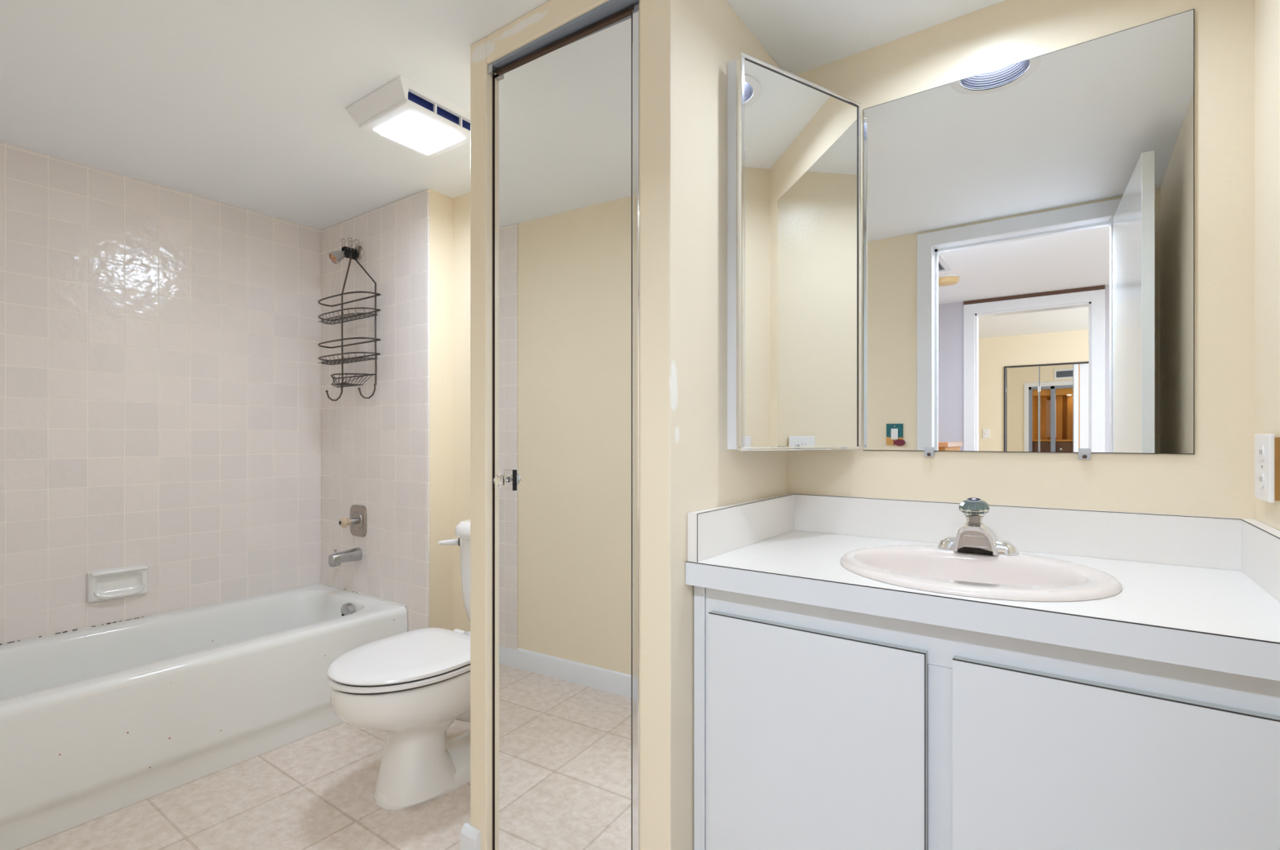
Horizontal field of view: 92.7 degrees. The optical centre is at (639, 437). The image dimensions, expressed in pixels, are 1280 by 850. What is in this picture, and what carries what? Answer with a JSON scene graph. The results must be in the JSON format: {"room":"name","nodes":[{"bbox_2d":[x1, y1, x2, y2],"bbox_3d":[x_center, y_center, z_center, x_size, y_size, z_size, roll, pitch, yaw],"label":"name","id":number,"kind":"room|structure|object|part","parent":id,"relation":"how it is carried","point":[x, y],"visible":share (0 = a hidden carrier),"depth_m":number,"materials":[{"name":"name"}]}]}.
{"room":"bathroom","nodes":[
{"label":"bathroom","id":0,"kind":"room"},
{"bbox_2d":[0,142,321,643],"bbox_3d":[-2.057,0.037,2.428,0.100,2.125,1.764,0,0,35],"label":"wall","id":1,"kind":"structure","parent":0,"point":[161,371],"depth_m":2.46,"materials":[{"name":"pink tile"}]},
{"bbox_2d":[87,564,147,602],"bbox_3d":[-2.017,0.565,2.366,0.035,0.117,0.182,0,0,35],"label":"soap dish","id":2,"kind":"object","parent":1,"relation":"attached to","point":[129,580],"visible":1,"depth_m":2.36,"materials":[{"name":"white ceramic"}]},
{"bbox_2d":[15,719,470,849],"bbox_3d":[-0.630,1.150,1.484,3.518,0.100,1.844,0,0,35],"label":"floor","id":3,"kind":"structure","parent":0,"point":[315,791],"depth_m":1.80,"materials":[{"name":"beige tile"}]},
{"bbox_2d":[0,582,407,849],"bbox_3d":[-1.711,0.907,2.187,0.738,0.387,1.509,0,0,35],"label":"bathtub","id":4,"kind":"object","parent":3,"relation":"on","point":[96,721],"visible":0.94,"depth_m":2.04,"materials":[{"name":"white ceramic"}]},
{"bbox_3d":[-1.288,0.769,2.693,0.076,0.078,0.035,0,0,35],"label":"overflow plate","id":5,"kind":"part","parent":4,"relation":"part of","materials":[{"name":"silver metal"}]},
{"bbox_2d":[326,519,470,809],"bbox_3d":[-0.645,0.705,2.022,0.505,0.791,0.757,0,0,35],"label":"toilet","id":6,"kind":"object","parent":3,"relation":"on","point":[411,686],"visible":0.51,"depth_m":1.83,"materials":[{"name":"white ceramic"}]},
{"bbox_3d":[-0.718,0.699,1.903,0.400,0.016,0.479,0,0,35],"label":"seat","id":7,"kind":"part","parent":6,"relation":"part of","materials":[{"name":"white plastic"}]},
{"bbox_3d":[-0.722,0.677,1.899,0.400,0.017,0.461,0,0,35],"label":"lid","id":8,"kind":"part","parent":6,"relation":"part of","materials":[{"name":"white plastic"}]},
{"bbox_3d":[-0.722,0.401,2.328,0.103,0.025,0.027,0,0,-42],"label":"flush lever","id":9,"kind":"part","parent":6,"relation":"part of","materials":[{"name":"white plastic"}]},
{"bbox_3d":[-0.480,0.341,2.238,0.486,0.063,0.210,0,0,35],"label":"tank lid","id":10,"kind":"part","parent":6,"relation":"part of","materials":[{"name":"white ceramic"}]},
{"bbox_3d":[-0.476,0.547,2.243,0.456,0.350,0.196,0,0,35],"label":"tank","id":11,"kind":"part","parent":6,"relation":"part of","materials":[{"name":"white ceramic"}]},
{"bbox_2d":[693,585,1279,849],"bbox_3d":[0.649,0.705,1.240,0.946,0.790,0.552,0,0,35],"label":"vanity cabinet","id":12,"kind":"object","parent":3,"relation":"on","point":[816,727],"visible":0.78,"depth_m":1.02,"materials":[{"name":"white paint"}]},
{"bbox_3d":[0.315,0.669,1.151,0.412,0.612,0.018,0,0,35],"label":"door","id":13,"kind":"part","parent":12,"relation":"part of","materials":[{"name":"white paint"}]},
{"bbox_2d":[685,493,1279,680],"bbox_3d":[0.646,0.233,1.235,0.949,0.149,0.565,0,0,35],"label":"countertop","id":14,"kind":"structure","parent":12,"relation":"on","point":[1203,592],"depth_m":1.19,"materials":[{"name":"white laminate"}]},
{"bbox_2d":[937,497,1018,555],"bbox_3d":[0.733,0.190,1.331,0.156,0.115,0.070,0,0,35],"label":"faucet","id":15,"kind":"object","parent":14,"relation":"on","point":[974,536],"visible":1,"depth_m":1.31,"materials":[{"name":"silver metal"}]},
{"bbox_3d":[0.728,0.161,1.330,0.058,0.054,0.057,0,0,35],"label":"knob","id":16,"kind":"part","parent":15,"relation":"part of","materials":[{"name":"clear plastic"}]},
{"bbox_3d":[0.720,0.223,1.310,0.071,0.048,0.003,0,0,35],"label":"panel","id":17,"kind":"part","parent":15,"relation":"part of","materials":[{"name":"silver"}]},
{"bbox_3d":[0.739,0.234,1.339,0.156,0.026,0.050,0,0,35],"label":"plate","id":18,"kind":"part","parent":15,"relation":"part of","materials":[{"name":"silver metal"}]},
{"bbox_2d":[840,544,1121,601],"bbox_3d":[0.640,0.319,1.193,0.474,0.142,0.444,0,0,35],"label":"sink basin","id":19,"kind":"object","parent":14,"relation":"in","point":[1021,576],"visible":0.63,"depth_m":1.21,"materials":[{"name":"beige ceramic"}]},
{"bbox_3d":[0.690,0.669,0.884,0.426,0.612,0.018,0,0,35],"label":"door","id":20,"kind":"part","parent":12,"relation":"part of","materials":[{"name":"white paint"}]},
{"bbox_2d":[321,188,452,631],"bbox_3d":[-1.188,0.037,2.815,0.864,2.125,0.124,0,0,35],"label":"wall","id":21,"kind":"structure","parent":0,"point":[375,449],"depth_m":2.65,"materials":[{"name":"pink tile"}]},
{"bbox_2d":[328,546,362,567],"bbox_3d":[-1.334,0.538,2.763,0.060,0.076,0.131,0,0,35],"label":"tub spout","id":22,"kind":"object","parent":21,"relation":"attached to","point":[335,559],"visible":1,"depth_m":2.74,"materials":[{"name":"silver metal"}]},
{"bbox_2d":[328,244,362,264],"bbox_3d":[-1.336,-0.830,2.763,0.068,0.109,0.134,0,0,35],"label":"showerhead","id":23,"kind":"object","parent":21,"relation":"attached to","point":[337,256],"visible":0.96,"depth_m":2.73,"materials":[{"name":"silver metal"}]},
{"bbox_2d":[340,237,352,258],"bbox_3d":[-1.331,-0.860,2.771,0.037,0.087,0.038,0,0,35],"label":"binder clip","id":24,"kind":"object","parent":23,"relation":"attached to","point":[348,251],"visible":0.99,"depth_m":2.76,"materials":[{"name":"black metal"}]},
{"bbox_2d":[317,248,381,400],"bbox_3d":[-1.317,-0.517,2.732,0.419,0.696,0.128,0,0,35],"label":"shower caddy","id":25,"kind":"object","parent":23,"relation":"hanging from","point":[360,358],"visible":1,"depth_m":2.71,"materials":[{"name":"brown metal"}]},
{"bbox_2d":[318,306,380,324],"bbox_3d":[-1.320,-0.543,2.727,0.418,0.024,0.109,0,0,35],"label":"basket","id":26,"kind":"object","parent":25,"relation":"on","point":[368,313],"depth_m":2.70,"materials":[{"name":"brown metal"}]},
{"bbox_2d":[318,351,381,364],"bbox_3d":[-1.320,-0.353,2.727,0.418,0.024,0.109,0,0,35],"label":"basket","id":27,"kind":"object","parent":25,"relation":"on","point":[360,358],"depth_m":2.69,"materials":[{"name":"brown metal"}]},
{"bbox_2d":[330,373,374,387],"bbox_3d":[-1.317,-0.255,2.724,0.306,0.049,0.115,0,0,35],"label":"soap tray","id":28,"kind":"object","parent":25,"relation":"on","point":[344,384],"depth_m":2.72,"materials":[{"name":"brown metal"}]},
{"bbox_3d":[-1.271,-0.537,2.760,0.286,0.655,0.029,0,0,35],"label":"wire frame","id":29,"kind":"part","parent":25,"relation":"part of","materials":[{"name":"brown metal"}]},
{"bbox_2d":[349,239,359,259],"bbox_3d":[-1.311,-0.860,2.797,0.037,0.087,0.034,0,0,35],"label":"binder clip","id":30,"kind":"object","parent":23,"relation":"attached to","point":[355,254],"visible":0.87,"depth_m":2.79,"materials":[{"name":"black metal"}]},
{"bbox_2d":[338,504,366,537],"bbox_3d":[-1.322,0.383,2.778,0.132,0.144,0.092,0,0,35],"label":"shower valve","id":31,"kind":"object","parent":21,"relation":"attached to","point":[357,520],"visible":1,"depth_m":2.79,"materials":[{"name":"silver metal"}]},
{"bbox_3d":[-1.333,0.383,2.764,0.050,0.050,0.048,0,0,35],"label":"knob","id":32,"kind":"part","parent":31,"relation":"part of","materials":[{"name":"beige plastic"}]},
{"bbox_3d":[-1.311,0.383,2.794,0.030,0.030,0.037,0,0,35],"label":"stem","id":33,"kind":"part","parent":31,"relation":"part of","materials":[{"name":"silver metal"}]},
{"bbox_3d":[-1.299,0.383,2.811,0.132,0.144,0.011,0,0,35],"label":"plate","id":34,"kind":"part","parent":31,"relation":"part of","materials":[{"name":"silver metal"}]},
{"bbox_2d":[0,0,1005,230],"bbox_3d":[-0.636,-1.040,1.476,3.518,0.030,1.864,0,0,35],"label":"ceiling","id":35,"kind":"structure","parent":0,"point":[242,104],"depth_m":1.73,"materials":[{"name":"white paint"}]},
{"bbox_2d":[346,75,470,159],"bbox_3d":[-0.705,-0.988,1.943,0.292,0.075,0.317,0,0,35],"label":"ceiling fan light","id":36,"kind":"object","parent":35,"relation":"attached to","point":[402,112],"visible":0.87,"depth_m":1.87,"materials":[{"name":"white plastic"}]},
{"bbox_2d":[373,110,465,155],"bbox_3d":[-0.698,-0.957,1.938,0.196,0.014,0.205,0,0,35],"label":"diffuser","id":37,"kind":"object","parent":36,"relation":"attached to","point":[415,130],"depth_m":1.91,"materials":[{"name":"white plastic"}]},
{"bbox_3d":[-0.609,-1.000,1.861,0.042,0.051,0.295,0,0,35],"label":"slot frame","id":38,"kind":"part","parent":36,"relation":"part of","materials":[{"name":"white plastic"}]},
{"bbox_3d":[-0.613,-0.995,1.882,0.004,0.036,0.253,0,0,35],"label":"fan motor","id":39,"kind":"part","parent":36,"relation":"part of","materials":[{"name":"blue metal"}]},
{"bbox_2d":[470,0,669,849],"bbox_3d":[-0.163,0.037,1.456,0.622,2.125,0.100,0,0,35],"label":"wall","id":40,"kind":"structure","parent":0,"point":[552,15],"depth_m":1.28,"materials":[{"name":"beige paint"}]},
{"bbox_2d":[487,0,639,77],"bbox_3d":[-0.178,-0.937,1.445,0.481,0.034,0.056,0,0,35],"label":"trim","id":41,"kind":"structure","parent":40,"relation":"attached to","point":[611,7],"depth_m":1.42,"materials":[{"name":"beige paint"}]},
{"bbox_2d":[492,4,639,849],"bbox_3d":[-0.191,0.073,1.447,0.458,2.030,0.069,0,0,33],"label":"door","id":42,"kind":"structure","parent":40,"relation":"in","point":[566,112],"depth_m":1.44,"materials":[{"name":"silver mirror"}]},
{"bbox_3d":[-0.348,0.107,1.531,0.033,0.033,0.035,0,0,35],"label":"knob","id":43,"kind":"part","parent":42,"relation":"part of","materials":[{"name":"white plastic"}]},
{"bbox_3d":[-0.331,0.107,1.543,0.038,0.052,0.004,0,0,35],"label":"knob plate","id":44,"kind":"part","parent":42,"relation":"part of","materials":[{"name":"white plastic"}]},
{"bbox_3d":[-0.192,-0.936,1.458,0.442,0.012,0.018,0,0,33],"label":"rail","id":45,"kind":"part","parent":42,"relation":"part of","materials":[{"name":"brown metal"}]},
{"bbox_3d":[-0.003,0.074,1.338,0.018,2.028,0.026,0,0,35],"label":"edge rail","id":46,"kind":"part","parent":42,"relation":"part of","materials":[{"name":"silver metal"}]},
{"bbox_2d":[669,0,787,849],"bbox_3d":[0.212,0.037,1.510,0.076,2.125,0.622,0,0,35],"label":"wall","id":47,"kind":"structure","parent":0,"point":[705,35],"depth_m":1.31,"materials":[{"name":"beige paint"}]},
{"bbox_2d":[639,0,639,849],"bbox_3d":[0.019,0.077,1.329,0.025,2.046,0.036,0,0,35],"label":"trim","id":48,"kind":"structure","parent":47,"relation":"attached to","point":[639,0],"depth_m":1.32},
{"bbox_2d":[727,58,737,448],"bbox_3d":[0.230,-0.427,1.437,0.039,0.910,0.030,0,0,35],"label":"medicine cabinet","id":49,"kind":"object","parent":47,"relation":"attached to","point":[731,65],"depth_m":1.43,"materials":[{"name":"white"}]},
{"bbox_2d":[736,52,861,451],"bbox_3d":[0.401,-0.419,1.493,0.416,0.901,0.026,0,0,-33],"label":"mirror","id":50,"kind":"object","parent":47,"relation":"attached to","point":[798,140],"visible":1,"depth_m":1.47,"materials":[{"name":"silver metal"}]},
{"bbox_3d":[0.398,-0.866,1.491,0.408,0.009,0.018,0,0,-32],"label":"frame rail","id":51,"kind":"part","parent":50,"relation":"part of","materials":[{"name":"silver metal"}]},
{"bbox_3d":[0.398,0.027,1.491,0.408,0.009,0.018,0,0,-32],"label":"frame rail","id":52,"kind":"part","parent":50,"relation":"part of","materials":[{"name":"silver metal"}]},
{"bbox_2d":[452,0,1254,631],"bbox_3d":[-0.124,0.037,2.194,3.518,2.125,0.100,0,0,35],"label":"wall","id":53,"kind":"structure","parent":0,"point":[1218,479],"depth_m":1.33,"materials":[{"name":"beige paint"}]},
{"bbox_2d":[924,447,934,456],"bbox_3d":[0.721,0.036,1.522,0.022,0.024,0.012,0,0,35],"label":"mirror clip","id":54,"kind":"object","parent":53,"relation":"attached to","point":[928,451],"visible":1,"depth_m":1.52,"materials":[{"name":"white plastic"}]},
{"bbox_2d":[794,493,1240,570],"bbox_3d":[0.806,0.209,1.457,0.904,0.101,0.017,0,0,35],"label":"backsplash","id":55,"kind":"structure","parent":53,"relation":"attached to","point":[1210,542],"depth_m":1.36,"materials":[{"name":"white laminate"}]},
{"bbox_2d":[863,8,1194,453],"bbox_3d":[0.858,-0.417,1.428,0.654,0.902,0.005,0,0,35],"label":"wall mirror","id":56,"kind":"object","parent":53,"relation":"attached to","point":[1028,224],"visible":1,"depth_m":1.39,"materials":[{"name":"silver metal"}]},
{"bbox_2d":[1078,448,1090,459],"bbox_3d":[0.975,0.036,1.340,0.022,0.024,0.012,0,0,35],"label":"mirror clip","id":57,"kind":"object","parent":53,"relation":"attached to","point":[1083,453],"visible":1,"depth_m":1.34,"materials":[{"name":"white plastic"}]},
{"bbox_2d":[1254,0,1279,530],"bbox_3d":[0.726,0.037,0.443,0.100,2.125,1.764,0,0,35],"label":"wall","id":58,"kind":"structure","parent":0,"point":[1267,12],"depth_m":1.11,"materials":[{"name":"beige paint"}]},
{"bbox_2d":[1254,433,1279,502],"bbox_3d":[1.113,0.053,1.086,0.016,0.118,0.105,0,0,35],"label":"wall outlet","id":59,"kind":"object","parent":58,"relation":"attached to","point":[1267,447],"visible":1,"depth_m":1.06,"materials":[{"name":"white plastic"}]},
{"bbox_2d":[1258,445,1264,461],"bbox_3d":[1.105,0.028,1.085,0.002,0.027,0.032,0,0,35],"label":"receptacle","id":60,"kind":"object","parent":59,"relation":"attached to","point":[1261,448],"depth_m":1.08,"materials":[{"name":"white plastic"}]},
{"bbox_2d":[1258,472,1264,488],"bbox_3d":[1.105,0.076,1.085,0.002,0.027,0.032,0,0,35],"label":"receptacle","id":61,"kind":"object","parent":59,"relation":"attached to","point":[1261,475],"depth_m":1.08,"materials":[{"name":"white plastic"}]},
{"bbox_3d":[-0.199,0.038,1.864,0.089,2.125,0.523,0,0,35],"label":"wall","id":62,"kind":"structure","parent":0,"visible":0},
{"bbox_2d":[460,822,480,849],"bbox_3d":[-0.257,1.054,1.835,0.060,0.092,0.639,0,0,35],"label":"baseboard","id":63,"kind":"structure","parent":62,"relation":"attached to","point":[470,836],"depth_m":1.58,"materials":[{"name":"white"}]}
]}

